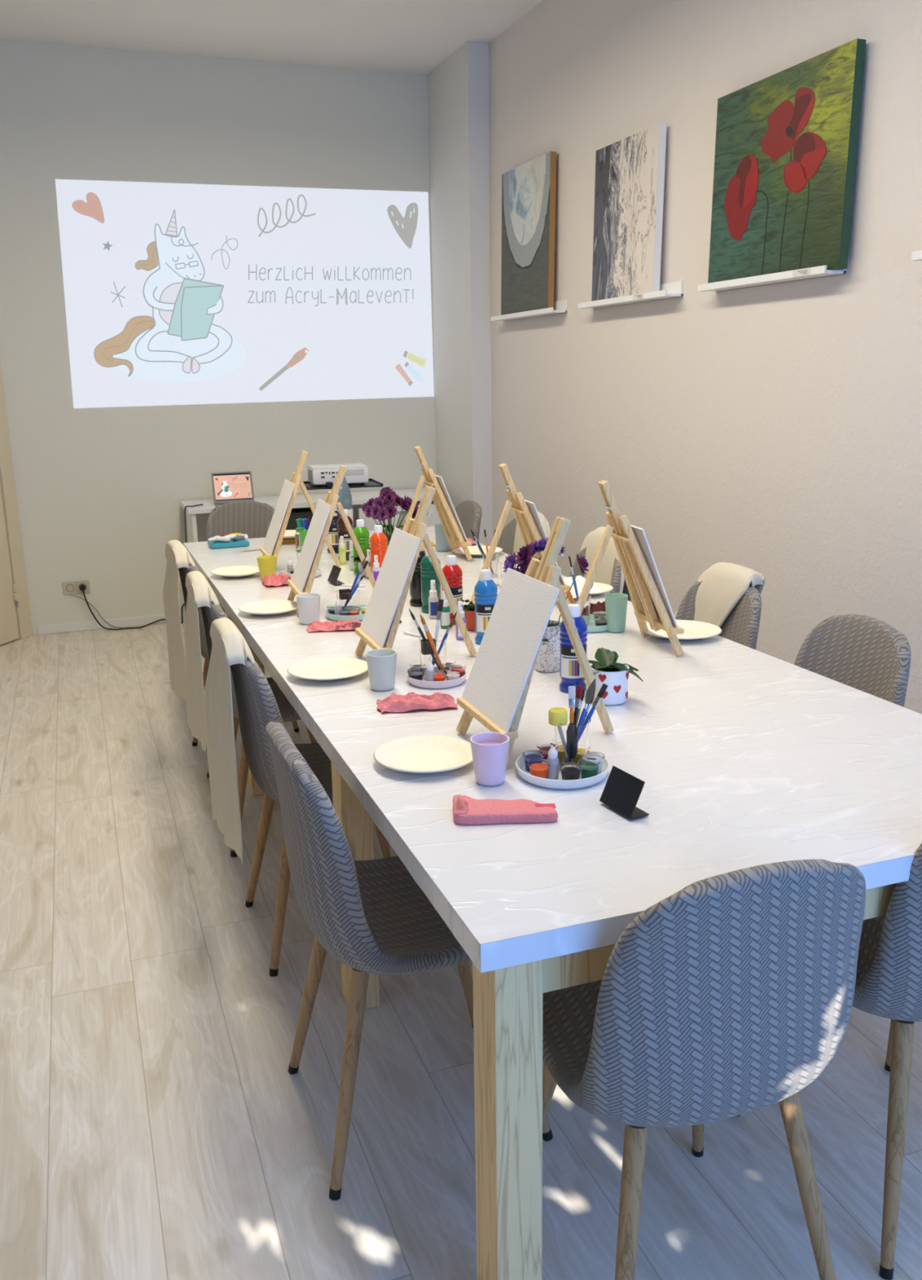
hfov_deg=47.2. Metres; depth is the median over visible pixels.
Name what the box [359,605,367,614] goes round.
paint pot
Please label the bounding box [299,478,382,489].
stand
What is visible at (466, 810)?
folded cloth
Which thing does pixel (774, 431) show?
wall
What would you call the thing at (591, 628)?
round tray
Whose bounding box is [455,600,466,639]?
spray bottle
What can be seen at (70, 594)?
power cable
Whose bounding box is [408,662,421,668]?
paint pot
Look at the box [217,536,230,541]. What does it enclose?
paint tube
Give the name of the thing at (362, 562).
paintbrush
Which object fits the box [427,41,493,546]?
wall pier
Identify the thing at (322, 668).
paper plate
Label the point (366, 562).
paintbrush
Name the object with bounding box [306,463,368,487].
projector
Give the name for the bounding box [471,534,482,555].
paintbrush
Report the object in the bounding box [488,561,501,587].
glass tumbler
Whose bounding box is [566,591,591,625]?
glass
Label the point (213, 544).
dish
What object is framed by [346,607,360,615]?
paint pot
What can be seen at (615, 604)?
cup
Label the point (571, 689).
paintbrush
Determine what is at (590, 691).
paintbrush
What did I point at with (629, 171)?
painting
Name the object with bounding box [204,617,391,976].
dining chair
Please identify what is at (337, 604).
bottle
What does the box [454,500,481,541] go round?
dining chair
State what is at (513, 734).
tray
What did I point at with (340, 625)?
crumpled cloth
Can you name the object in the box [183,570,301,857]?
dining chair
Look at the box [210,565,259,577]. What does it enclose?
paper plate
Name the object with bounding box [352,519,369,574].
paint bottle
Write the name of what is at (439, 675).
paint pot
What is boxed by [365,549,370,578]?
spray bottle
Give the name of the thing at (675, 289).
ledge
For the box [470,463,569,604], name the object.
easel
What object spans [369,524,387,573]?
paint bottle
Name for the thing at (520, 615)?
canvas
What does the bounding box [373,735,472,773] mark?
paper plate
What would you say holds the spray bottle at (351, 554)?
on the dining table at (744, 757)
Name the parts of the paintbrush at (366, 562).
handle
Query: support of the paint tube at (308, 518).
in the plastic tub
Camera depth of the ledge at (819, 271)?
3.67 m
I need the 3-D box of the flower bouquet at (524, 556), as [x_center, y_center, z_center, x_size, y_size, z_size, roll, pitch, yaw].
[0.211,-0.093,2.643,0.218,0.329,0.125,-6,15,-19]
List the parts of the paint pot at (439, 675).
lid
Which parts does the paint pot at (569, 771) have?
lid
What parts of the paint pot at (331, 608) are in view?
lid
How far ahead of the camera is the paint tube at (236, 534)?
4.79 m
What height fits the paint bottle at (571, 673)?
0.206 m
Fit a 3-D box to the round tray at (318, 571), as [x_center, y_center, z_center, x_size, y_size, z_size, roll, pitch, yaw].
[-0.605,-0.256,4.017,0.150,0.020,0.150,-6,15,-19]
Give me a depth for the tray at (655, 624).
2.85 m
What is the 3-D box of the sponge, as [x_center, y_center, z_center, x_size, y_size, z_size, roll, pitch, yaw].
[-0.367,-0.145,3.341,0.036,0.030,0.024,-6,15,-19]
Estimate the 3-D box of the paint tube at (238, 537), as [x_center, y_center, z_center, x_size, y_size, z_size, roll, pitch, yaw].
[-0.992,-0.459,4.742,0.069,0.022,0.022,-3,14,-8]
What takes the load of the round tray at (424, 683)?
on the dining table at (744, 757)
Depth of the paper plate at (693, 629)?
3.02 m
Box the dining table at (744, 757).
[182,526,921,1279]
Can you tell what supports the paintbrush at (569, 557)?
in the glass at (573, 599)
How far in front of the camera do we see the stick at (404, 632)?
3.06 m
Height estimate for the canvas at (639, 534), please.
0.268 m
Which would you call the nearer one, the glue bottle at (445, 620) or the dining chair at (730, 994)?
the dining chair at (730, 994)
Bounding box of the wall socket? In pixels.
[62,580,90,595]
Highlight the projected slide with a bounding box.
[54,178,434,408]
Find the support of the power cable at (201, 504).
hanging from the desk at (197, 517)
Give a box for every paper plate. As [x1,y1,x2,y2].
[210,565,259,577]
[238,600,297,615]
[283,529,296,537]
[287,657,368,679]
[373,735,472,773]
[452,546,502,555]
[589,582,613,595]
[643,619,721,639]
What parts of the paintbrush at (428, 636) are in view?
handle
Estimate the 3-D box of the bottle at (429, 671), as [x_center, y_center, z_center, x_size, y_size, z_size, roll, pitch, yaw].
[-0.074,0.075,2.535,0.022,0.075,0.022,-6,15,-19]
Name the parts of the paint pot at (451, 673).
lid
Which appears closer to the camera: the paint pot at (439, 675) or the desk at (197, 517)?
the paint pot at (439, 675)
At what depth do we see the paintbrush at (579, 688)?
1.98 m
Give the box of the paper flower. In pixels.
[422,541,435,551]
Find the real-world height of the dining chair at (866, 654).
0.860 m
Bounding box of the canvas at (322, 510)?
[290,498,331,592]
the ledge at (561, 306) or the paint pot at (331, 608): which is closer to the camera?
the paint pot at (331, 608)
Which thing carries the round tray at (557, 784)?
on the dining table at (744, 757)
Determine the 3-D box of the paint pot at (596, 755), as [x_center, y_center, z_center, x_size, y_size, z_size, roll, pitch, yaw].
[0.248,0.232,1.978,0.043,0.031,0.043,13,20,43]
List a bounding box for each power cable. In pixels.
[70,594,120,628]
[82,588,184,630]
[184,503,202,542]
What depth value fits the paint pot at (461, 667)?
2.59 m
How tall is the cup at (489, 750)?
0.083 m
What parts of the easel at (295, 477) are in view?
leg, leg, post, leg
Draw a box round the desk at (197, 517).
[179,488,440,604]
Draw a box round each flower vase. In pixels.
[382,528,394,546]
[534,620,560,672]
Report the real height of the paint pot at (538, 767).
0.031 m
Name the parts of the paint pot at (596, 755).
lid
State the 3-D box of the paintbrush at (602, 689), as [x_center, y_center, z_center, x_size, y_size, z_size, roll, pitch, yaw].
[0.235,0.160,1.994,0.090,0.148,0.013,-7,15,-23]
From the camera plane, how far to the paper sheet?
3.58 m
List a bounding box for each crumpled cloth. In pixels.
[261,572,291,587]
[306,619,361,632]
[376,692,457,713]
[434,537,475,549]
[589,600,605,614]
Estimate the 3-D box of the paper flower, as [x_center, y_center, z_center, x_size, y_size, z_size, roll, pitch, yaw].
[-0.112,-0.252,3.635,0.054,0.183,0.024,0,14,3]
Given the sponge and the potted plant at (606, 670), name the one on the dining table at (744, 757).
the potted plant at (606, 670)
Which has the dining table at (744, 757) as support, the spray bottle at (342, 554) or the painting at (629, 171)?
the spray bottle at (342, 554)
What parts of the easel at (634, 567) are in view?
leg, leg, post, leg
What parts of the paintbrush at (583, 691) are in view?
handle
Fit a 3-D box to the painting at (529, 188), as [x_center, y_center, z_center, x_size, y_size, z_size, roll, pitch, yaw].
[0.349,-2.114,5.582,0.034,0.754,0.630,-5,15,-19]
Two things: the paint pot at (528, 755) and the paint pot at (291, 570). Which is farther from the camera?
the paint pot at (291, 570)
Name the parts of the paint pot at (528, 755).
lid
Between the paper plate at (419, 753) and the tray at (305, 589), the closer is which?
the paper plate at (419, 753)
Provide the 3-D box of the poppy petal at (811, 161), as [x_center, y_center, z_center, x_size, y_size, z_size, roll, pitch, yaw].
[1.142,-1.547,3.436,0.001,0.087,0.129,-5,15,-19]
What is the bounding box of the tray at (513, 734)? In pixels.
[456,697,518,739]
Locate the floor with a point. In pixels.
(155, 1124)
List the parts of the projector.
vent panel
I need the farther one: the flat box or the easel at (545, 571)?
the flat box
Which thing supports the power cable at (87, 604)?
attached to the wall socket
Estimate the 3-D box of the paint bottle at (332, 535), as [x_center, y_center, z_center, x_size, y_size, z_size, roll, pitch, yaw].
[-0.544,-0.479,4.522,0.065,0.206,0.065,-9,16,-30]
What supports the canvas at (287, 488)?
on the easel at (295, 477)
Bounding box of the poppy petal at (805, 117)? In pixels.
[794,95,814,137]
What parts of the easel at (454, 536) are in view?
leg, post, leg, leg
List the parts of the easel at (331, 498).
leg, leg, post, leg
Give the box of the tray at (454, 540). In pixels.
[448,535,471,546]
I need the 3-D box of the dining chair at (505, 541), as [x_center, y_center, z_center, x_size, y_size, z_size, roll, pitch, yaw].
[0.114,-0.141,4.853,0.557,0.894,0.442,-6,15,-19]
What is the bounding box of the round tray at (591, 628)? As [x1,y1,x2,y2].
[561,613,607,632]
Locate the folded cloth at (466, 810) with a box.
[452,794,557,824]
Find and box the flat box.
[281,537,295,544]
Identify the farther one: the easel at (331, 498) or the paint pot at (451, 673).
the easel at (331, 498)
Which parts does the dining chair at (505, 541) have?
apron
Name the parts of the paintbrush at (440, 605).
handle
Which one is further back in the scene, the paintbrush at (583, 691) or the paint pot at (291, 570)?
the paint pot at (291, 570)
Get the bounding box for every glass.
[336,588,359,607]
[418,635,446,679]
[482,551,498,563]
[553,714,590,769]
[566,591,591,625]
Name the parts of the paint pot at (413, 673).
lid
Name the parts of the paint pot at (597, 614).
lid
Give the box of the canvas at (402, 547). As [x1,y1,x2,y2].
[360,527,420,648]
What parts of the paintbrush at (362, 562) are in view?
handle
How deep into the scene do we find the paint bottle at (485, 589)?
2.92 m
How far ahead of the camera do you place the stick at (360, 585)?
3.79 m
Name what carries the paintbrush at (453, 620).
in the glass at (436, 651)
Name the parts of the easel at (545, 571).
leg, leg, post, leg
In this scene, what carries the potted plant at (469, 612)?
on the dining table at (744, 757)
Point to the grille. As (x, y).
(308, 473)
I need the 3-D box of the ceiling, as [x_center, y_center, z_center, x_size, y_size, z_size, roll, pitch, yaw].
[-0.478,-2.438,2.157,4.200,0.100,8.550,-6,15,-19]
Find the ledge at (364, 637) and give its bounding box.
[355,627,391,649]
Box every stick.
[341,584,365,586]
[403,631,421,637]
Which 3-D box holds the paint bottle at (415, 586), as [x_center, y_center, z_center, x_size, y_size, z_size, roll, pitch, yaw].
[-0.138,-0.217,3.451,0.065,0.206,0.065,2,14,11]
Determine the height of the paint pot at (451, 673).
0.031 m
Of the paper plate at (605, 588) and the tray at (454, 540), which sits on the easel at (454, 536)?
the tray at (454, 540)
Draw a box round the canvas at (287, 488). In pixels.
[262,479,294,555]
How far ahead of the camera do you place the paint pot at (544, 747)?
2.02 m
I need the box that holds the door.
[0,483,18,644]
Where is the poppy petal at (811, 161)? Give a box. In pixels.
[800,146,825,180]
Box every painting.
[501,151,556,315]
[591,123,666,301]
[707,38,866,283]
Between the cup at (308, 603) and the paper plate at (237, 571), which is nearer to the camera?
the cup at (308, 603)
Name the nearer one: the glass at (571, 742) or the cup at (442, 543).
the glass at (571, 742)
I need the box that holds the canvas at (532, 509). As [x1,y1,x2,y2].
[524,499,565,585]
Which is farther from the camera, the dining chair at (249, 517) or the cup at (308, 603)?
the dining chair at (249, 517)
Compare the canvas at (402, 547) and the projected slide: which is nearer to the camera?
the canvas at (402, 547)
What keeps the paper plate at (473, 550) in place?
on the dining table at (744, 757)
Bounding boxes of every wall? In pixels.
[0,39,435,635]
[488,0,921,714]
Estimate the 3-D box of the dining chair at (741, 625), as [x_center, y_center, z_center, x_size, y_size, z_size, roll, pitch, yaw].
[0.653,0.238,3.373,0.503,0.860,0.442,-7,15,-21]
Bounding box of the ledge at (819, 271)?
[697,265,845,291]
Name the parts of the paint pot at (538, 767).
lid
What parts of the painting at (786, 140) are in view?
painted stem, painted stem, painted stem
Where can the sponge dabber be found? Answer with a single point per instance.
(557, 715)
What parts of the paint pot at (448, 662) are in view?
lid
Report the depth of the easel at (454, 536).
4.26 m
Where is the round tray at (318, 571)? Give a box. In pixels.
[281,567,321,578]
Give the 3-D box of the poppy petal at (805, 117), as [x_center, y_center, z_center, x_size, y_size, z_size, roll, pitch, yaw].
[1.122,-1.710,3.451,0.001,0.110,0.097,-5,15,-19]
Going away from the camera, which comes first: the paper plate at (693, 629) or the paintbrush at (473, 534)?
the paper plate at (693, 629)
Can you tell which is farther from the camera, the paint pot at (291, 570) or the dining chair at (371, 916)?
the paint pot at (291, 570)
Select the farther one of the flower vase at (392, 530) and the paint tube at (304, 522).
the paint tube at (304, 522)
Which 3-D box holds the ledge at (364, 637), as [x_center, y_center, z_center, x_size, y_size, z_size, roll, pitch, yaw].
[-0.228,0.001,2.726,0.034,0.014,0.250,-6,15,-18]
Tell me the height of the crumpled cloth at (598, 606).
0.036 m
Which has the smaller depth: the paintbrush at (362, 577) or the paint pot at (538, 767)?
the paint pot at (538, 767)
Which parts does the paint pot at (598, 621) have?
lid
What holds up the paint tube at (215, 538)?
on the dish at (213, 544)
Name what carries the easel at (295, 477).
on the dining table at (744, 757)
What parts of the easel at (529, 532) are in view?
leg, post, leg, leg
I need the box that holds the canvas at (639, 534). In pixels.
[630,524,677,627]
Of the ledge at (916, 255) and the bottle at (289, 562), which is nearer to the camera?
the ledge at (916, 255)
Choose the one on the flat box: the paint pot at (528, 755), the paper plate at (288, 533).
the paper plate at (288, 533)
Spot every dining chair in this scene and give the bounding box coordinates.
[162,539,316,777]
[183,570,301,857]
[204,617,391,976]
[206,500,274,622]
[265,721,552,1199]
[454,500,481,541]
[496,511,551,555]
[542,858,865,1279]
[568,526,631,601]
[675,580,761,649]
[735,843,921,1279]
[793,613,911,706]
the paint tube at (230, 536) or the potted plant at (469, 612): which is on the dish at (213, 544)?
the paint tube at (230, 536)
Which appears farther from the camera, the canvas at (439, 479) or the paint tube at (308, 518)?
the paint tube at (308, 518)
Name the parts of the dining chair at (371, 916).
leg, leg, leg, leg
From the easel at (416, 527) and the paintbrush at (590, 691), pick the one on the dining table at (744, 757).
the easel at (416, 527)
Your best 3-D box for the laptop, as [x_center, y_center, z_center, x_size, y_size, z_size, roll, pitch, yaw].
[-1.330,-0.889,6.228,0.240,0.188,0.215,-7,15,-22]
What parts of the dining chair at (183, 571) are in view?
apron, leg, leg, leg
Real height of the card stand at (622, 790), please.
0.063 m
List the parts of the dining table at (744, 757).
leg, leg, leg, apron rail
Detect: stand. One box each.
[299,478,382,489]
[327,564,344,585]
[599,765,648,819]
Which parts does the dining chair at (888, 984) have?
leg, leg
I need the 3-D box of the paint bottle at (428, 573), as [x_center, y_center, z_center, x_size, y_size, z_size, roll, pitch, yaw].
[-0.097,-0.193,3.352,0.065,0.206,0.065,2,14,11]
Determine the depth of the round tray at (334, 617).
3.25 m
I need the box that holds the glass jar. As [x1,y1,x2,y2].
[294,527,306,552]
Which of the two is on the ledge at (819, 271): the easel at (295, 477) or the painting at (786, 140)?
the painting at (786, 140)
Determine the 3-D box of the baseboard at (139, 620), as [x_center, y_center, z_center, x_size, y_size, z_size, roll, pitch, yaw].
[-1.364,-0.186,6.845,2.582,0.058,0.014,-6,15,-19]
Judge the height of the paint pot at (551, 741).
0.031 m
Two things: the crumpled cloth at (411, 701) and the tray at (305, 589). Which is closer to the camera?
the crumpled cloth at (411, 701)
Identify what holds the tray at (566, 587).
on the easel at (529, 532)
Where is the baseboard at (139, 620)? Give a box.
[36,611,227,634]
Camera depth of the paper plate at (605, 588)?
3.63 m
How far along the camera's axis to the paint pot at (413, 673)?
2.56 m
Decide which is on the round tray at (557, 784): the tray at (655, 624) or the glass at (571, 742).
the glass at (571, 742)
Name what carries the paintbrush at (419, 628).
in the glass at (436, 651)
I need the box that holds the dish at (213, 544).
[207,539,248,548]
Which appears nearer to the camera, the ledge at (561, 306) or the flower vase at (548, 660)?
the flower vase at (548, 660)
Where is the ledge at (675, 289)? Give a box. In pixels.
[577,280,683,308]
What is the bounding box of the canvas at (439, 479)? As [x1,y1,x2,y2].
[435,475,467,542]
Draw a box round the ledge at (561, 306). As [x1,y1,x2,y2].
[490,299,567,320]
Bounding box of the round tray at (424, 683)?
[406,670,466,688]
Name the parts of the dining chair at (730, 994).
leg, leg, leg, leg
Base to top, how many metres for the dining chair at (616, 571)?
0.909 m
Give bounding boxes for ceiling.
[0,0,542,75]
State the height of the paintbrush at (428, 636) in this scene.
0.156 m
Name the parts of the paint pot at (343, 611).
lid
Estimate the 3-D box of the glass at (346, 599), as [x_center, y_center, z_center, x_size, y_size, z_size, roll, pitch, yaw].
[-0.358,-0.121,3.348,0.072,0.070,0.072,-6,15,-19]
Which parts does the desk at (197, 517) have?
panel, drawer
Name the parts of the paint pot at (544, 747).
lid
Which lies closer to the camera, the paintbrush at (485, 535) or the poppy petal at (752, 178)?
the poppy petal at (752, 178)
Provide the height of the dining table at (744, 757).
0.760 m
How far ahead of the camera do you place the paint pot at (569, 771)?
1.91 m
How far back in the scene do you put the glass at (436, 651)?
2.58 m
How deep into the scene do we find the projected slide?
6.40 m
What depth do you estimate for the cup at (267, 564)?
3.93 m
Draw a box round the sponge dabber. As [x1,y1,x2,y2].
[548,706,567,725]
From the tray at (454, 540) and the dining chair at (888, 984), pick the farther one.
the tray at (454, 540)
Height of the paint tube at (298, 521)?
0.118 m
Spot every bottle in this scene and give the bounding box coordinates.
[287,555,293,573]
[327,506,340,553]
[333,594,341,615]
[336,474,353,530]
[337,509,352,559]
[338,535,346,564]
[348,542,354,570]
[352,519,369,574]
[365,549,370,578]
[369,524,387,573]
[372,555,380,581]
[409,543,425,606]
[419,546,440,613]
[425,656,435,681]
[428,579,438,618]
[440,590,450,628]
[441,555,462,624]
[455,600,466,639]
[474,569,497,644]
[546,738,558,779]
[559,604,586,692]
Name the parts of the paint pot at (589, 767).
lid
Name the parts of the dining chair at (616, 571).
apron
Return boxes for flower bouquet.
[361,486,418,538]
[502,537,588,641]
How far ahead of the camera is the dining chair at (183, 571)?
4.04 m
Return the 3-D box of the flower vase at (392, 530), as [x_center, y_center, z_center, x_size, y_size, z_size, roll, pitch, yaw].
[-0.293,-0.406,4.404,0.072,0.115,0.072,-6,15,-19]
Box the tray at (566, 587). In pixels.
[560,583,569,591]
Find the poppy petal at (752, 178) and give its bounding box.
[742,156,758,207]
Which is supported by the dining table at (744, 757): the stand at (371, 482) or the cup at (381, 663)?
the cup at (381, 663)
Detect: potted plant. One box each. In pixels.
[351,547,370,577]
[457,599,475,631]
[575,647,643,705]
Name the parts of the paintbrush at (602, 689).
handle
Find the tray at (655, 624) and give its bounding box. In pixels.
[634,610,684,634]
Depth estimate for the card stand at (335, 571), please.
3.84 m
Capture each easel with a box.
[258,450,340,565]
[287,465,375,615]
[355,485,476,657]
[401,445,471,560]
[456,516,613,768]
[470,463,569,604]
[576,480,684,655]
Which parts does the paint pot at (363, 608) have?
lid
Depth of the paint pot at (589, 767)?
1.93 m
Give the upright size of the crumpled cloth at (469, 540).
0.037 m
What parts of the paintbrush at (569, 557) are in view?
handle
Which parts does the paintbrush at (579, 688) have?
handle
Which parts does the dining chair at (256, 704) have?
apron, leg, leg, leg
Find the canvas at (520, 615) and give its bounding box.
[461,568,559,732]
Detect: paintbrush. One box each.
[351,556,365,592]
[351,560,368,591]
[351,574,364,592]
[408,608,426,640]
[419,613,433,641]
[434,599,443,641]
[441,617,455,640]
[470,528,484,553]
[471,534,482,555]
[484,529,488,554]
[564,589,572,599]
[568,555,577,596]
[568,685,575,723]
[573,684,582,724]
[576,687,584,724]
[577,678,595,724]
[582,692,595,724]
[583,683,607,724]
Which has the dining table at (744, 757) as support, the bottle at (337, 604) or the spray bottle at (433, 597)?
the spray bottle at (433, 597)
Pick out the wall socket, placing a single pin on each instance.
(72, 587)
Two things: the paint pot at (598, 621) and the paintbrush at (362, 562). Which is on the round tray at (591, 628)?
the paint pot at (598, 621)
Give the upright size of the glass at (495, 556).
0.085 m
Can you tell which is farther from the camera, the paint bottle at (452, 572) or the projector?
the projector
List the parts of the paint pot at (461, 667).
lid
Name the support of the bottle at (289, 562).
on the round tray at (318, 571)
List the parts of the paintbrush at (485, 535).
handle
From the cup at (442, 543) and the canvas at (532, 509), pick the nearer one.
the canvas at (532, 509)
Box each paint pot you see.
[288,567,294,573]
[326,604,334,614]
[337,607,351,615]
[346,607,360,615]
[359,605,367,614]
[406,667,424,680]
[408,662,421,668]
[431,670,446,681]
[444,668,461,680]
[445,659,455,669]
[448,664,466,677]
[521,750,544,771]
[527,759,550,778]
[535,742,555,759]
[549,739,555,746]
[558,762,582,780]
[577,758,600,778]
[582,751,604,773]
[586,743,591,751]
[592,611,605,622]
[593,617,607,626]
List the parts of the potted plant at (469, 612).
pot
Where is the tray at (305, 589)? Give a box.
[287,579,308,595]
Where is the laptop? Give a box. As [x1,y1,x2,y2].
[210,471,253,506]
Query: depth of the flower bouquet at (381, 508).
4.32 m
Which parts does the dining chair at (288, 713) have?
apron, leg, leg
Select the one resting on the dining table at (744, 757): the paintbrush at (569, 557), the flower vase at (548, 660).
the flower vase at (548, 660)
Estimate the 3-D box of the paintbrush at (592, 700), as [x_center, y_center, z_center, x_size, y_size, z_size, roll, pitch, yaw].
[0.225,0.166,2.002,0.072,0.131,0.008,-8,16,-27]
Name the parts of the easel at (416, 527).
leg, leg, post, leg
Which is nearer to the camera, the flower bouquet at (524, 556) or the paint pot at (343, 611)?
the flower bouquet at (524, 556)
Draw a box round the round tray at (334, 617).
[324,604,366,621]
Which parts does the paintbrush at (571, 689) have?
handle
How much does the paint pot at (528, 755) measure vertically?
0.031 m
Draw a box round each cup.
[256,555,276,579]
[296,592,319,624]
[365,648,396,691]
[434,522,449,551]
[470,732,509,786]
[604,592,627,632]
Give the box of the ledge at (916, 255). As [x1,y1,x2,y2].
[911,250,921,261]
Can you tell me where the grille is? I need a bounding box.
[307,468,312,481]
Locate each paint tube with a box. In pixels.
[211,535,219,541]
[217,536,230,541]
[222,534,235,538]
[228,533,241,535]
[231,535,248,540]
[295,518,302,527]
[300,518,307,529]
[306,517,309,528]
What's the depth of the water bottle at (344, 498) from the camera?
4.72 m
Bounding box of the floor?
[0,622,921,1279]
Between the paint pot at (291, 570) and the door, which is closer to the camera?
the paint pot at (291, 570)
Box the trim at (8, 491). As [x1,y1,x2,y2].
[0,360,32,639]
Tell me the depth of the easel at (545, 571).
2.08 m
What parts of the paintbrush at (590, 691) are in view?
handle, blade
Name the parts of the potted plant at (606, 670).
pot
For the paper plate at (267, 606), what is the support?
on the dining table at (744, 757)
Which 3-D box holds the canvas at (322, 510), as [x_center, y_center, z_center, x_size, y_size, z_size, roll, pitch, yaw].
[-0.485,-0.307,3.400,0.110,0.268,0.215,-5,15,-16]
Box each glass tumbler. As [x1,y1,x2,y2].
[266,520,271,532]
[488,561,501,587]
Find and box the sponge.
[338,588,351,592]
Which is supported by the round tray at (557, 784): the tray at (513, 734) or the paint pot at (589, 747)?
the paint pot at (589, 747)
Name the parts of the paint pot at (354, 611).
lid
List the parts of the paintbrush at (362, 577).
handle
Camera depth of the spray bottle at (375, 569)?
3.83 m
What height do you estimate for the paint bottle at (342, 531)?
0.206 m
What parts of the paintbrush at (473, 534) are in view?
handle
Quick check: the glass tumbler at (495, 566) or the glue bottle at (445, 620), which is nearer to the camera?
the glue bottle at (445, 620)
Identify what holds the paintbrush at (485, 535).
in the glass at (495, 556)
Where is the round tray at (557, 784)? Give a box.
[515,749,609,789]
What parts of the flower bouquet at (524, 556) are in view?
stem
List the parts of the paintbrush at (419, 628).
handle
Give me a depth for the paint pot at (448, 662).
2.63 m
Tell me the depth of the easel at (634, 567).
2.79 m

